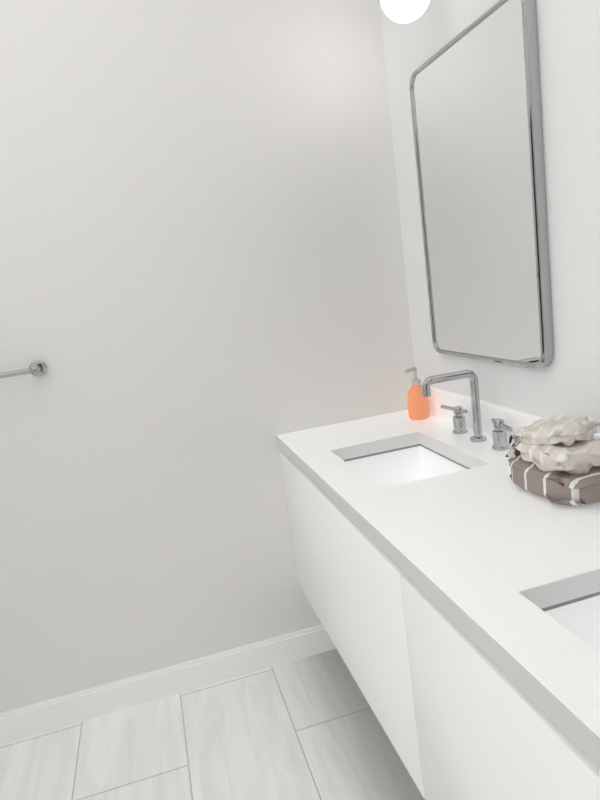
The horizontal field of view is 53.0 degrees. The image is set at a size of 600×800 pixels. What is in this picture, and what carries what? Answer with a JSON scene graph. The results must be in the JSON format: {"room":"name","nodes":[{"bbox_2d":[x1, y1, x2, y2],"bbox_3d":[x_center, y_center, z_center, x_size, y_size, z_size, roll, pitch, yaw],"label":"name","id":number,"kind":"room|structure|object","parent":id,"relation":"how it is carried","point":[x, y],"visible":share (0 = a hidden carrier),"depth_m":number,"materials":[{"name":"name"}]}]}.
{"room":"bathroom","nodes":[
{"label":"bathroom","id":0,"kind":"room"},
{"bbox_2d":[0,0,414,712],"bbox_3d":[-1.117,-0.166,1.857,3.308,2.682,0.100,-10,11,-13],"label":"wall","id":1,"kind":"structure","parent":0,"point":[202,288],"depth_m":1.99,"materials":[{"name":"white paint"}]},
{"bbox_2d":[0,360,46,377],"bbox_3d":[-1.104,-0.042,1.788,0.657,0.052,0.076,-10,11,-13],"label":"towel rail","id":2,"kind":"object","parent":1,"relation":"attached to","point":[37,368],"visible":1,"depth_m":1.83,"materials":[{"name":"silver metal"}]},
{"bbox_2d":[0,624,335,744],"bbox_3d":[-0.397,0.997,2.178,1.990,0.107,0.014,-10,11,-13],"label":"baseboard","id":3,"kind":"structure","parent":1,"relation":"attached to","point":[75,707],"depth_m":2.13,"materials":[{"name":"white paint"}]},
{"bbox_2d":[0,649,424,799],"bbox_3d":[-0.460,1.463,0.387,3.308,0.100,3.739,-10,11,-13],"label":"floor","id":4,"kind":"structure","parent":0,"point":[308,728],"depth_m":1.89,"materials":[{"name":"tile"}]},
{"bbox_2d":[379,0,599,432],"bbox_3d":[0.904,-0.164,0.448,0.100,2.682,3.639,-10,11,-13],"label":"wall","id":5,"kind":"structure","parent":0,"point":[566,382],"depth_m":1.38,"materials":[{"name":"white paint"}]},
{"bbox_2d":[380,0,429,23],"bbox_3d":[0.324,-1.112,1.484,0.192,0.241,0.340,-10,11,-13],"label":"sconce","id":6,"kind":"object","parent":5,"relation":"attached to","point":[403,11],"visible":1,"depth_m":1.57,"materials":[{"name":"white glass"}]},
{"bbox_2d":[277,444,599,799],"bbox_3d":[0.479,0.526,1.315,0.548,0.538,1.968,-10,11,-13],"label":"bathroom vanity","id":7,"kind":"object","parent":5,"relation":"attached to","point":[463,727],"depth_m":1.14,"materials":[{"name":"white paint"}]},
{"bbox_2d":[276,410,599,755],"bbox_3d":[0.439,0.245,1.260,0.552,0.040,1.968,-10,11,-13],"label":"countertop","id":8,"kind":"structure","parent":7,"relation":"on","point":[488,547],"depth_m":1.12,"materials":[{"name":"white stone"}]},
{"bbox_2d":[344,440,475,487],"bbox_3d":[0.303,0.258,1.717,0.315,0.147,0.422,-10,11,-13],"label":"sink","id":9,"kind":"object","parent":8,"relation":"in","point":[413,459],"depth_m":1.92,"materials":[{"name":"white ceramic"}]},
{"bbox_2d":[404,367,429,419],"bbox_3d":[0.403,-0.026,2.082,0.082,0.182,0.077,-10,11,-13],"label":"soap dispenser","id":10,"kind":"object","parent":8,"relation":"on","point":[418,406],"visible":0.96,"depth_m":2.06,"materials":[{"name":"orange"}]},
{"bbox_2d":[422,370,512,450],"bbox_3d":[0.441,0.025,1.717,0.186,0.212,0.376,-10,11,-13],"label":"sink faucet","id":11,"kind":"object","parent":8,"relation":"on","point":[499,431],"visible":1,"depth_m":1.71,"materials":[{"name":"silver metal"}]},
{"bbox_2d":[505,414,599,505],"bbox_3d":[0.569,0.114,1.293,0.184,0.167,0.263,-10,11,-13],"label":"towel stack","id":12,"kind":"object","parent":8,"relation":"on","point":[554,459],"visible":1,"depth_m":1.24,"materials":[{"name":"beige fabric"}]},
{"bbox_2d":[536,584,599,647],"bbox_3d":[0.553,0.403,0.801,0.315,0.147,0.422,-10,11,-13],"label":"sink","id":13,"kind":"object","parent":8,"relation":"in","point":[579,608],"depth_m":0.99,"materials":[{"name":"white ceramic"}]},
{"bbox_2d":[409,0,553,368],"bbox_3d":[0.474,-0.533,1.651,0.030,0.860,0.576,-10,11,-13],"label":"mirror","id":14,"kind":"object","parent":5,"relation":"attached to","point":[475,97],"visible":1,"depth_m":1.56,"materials":[{"name":"silver metal"}]}
]}

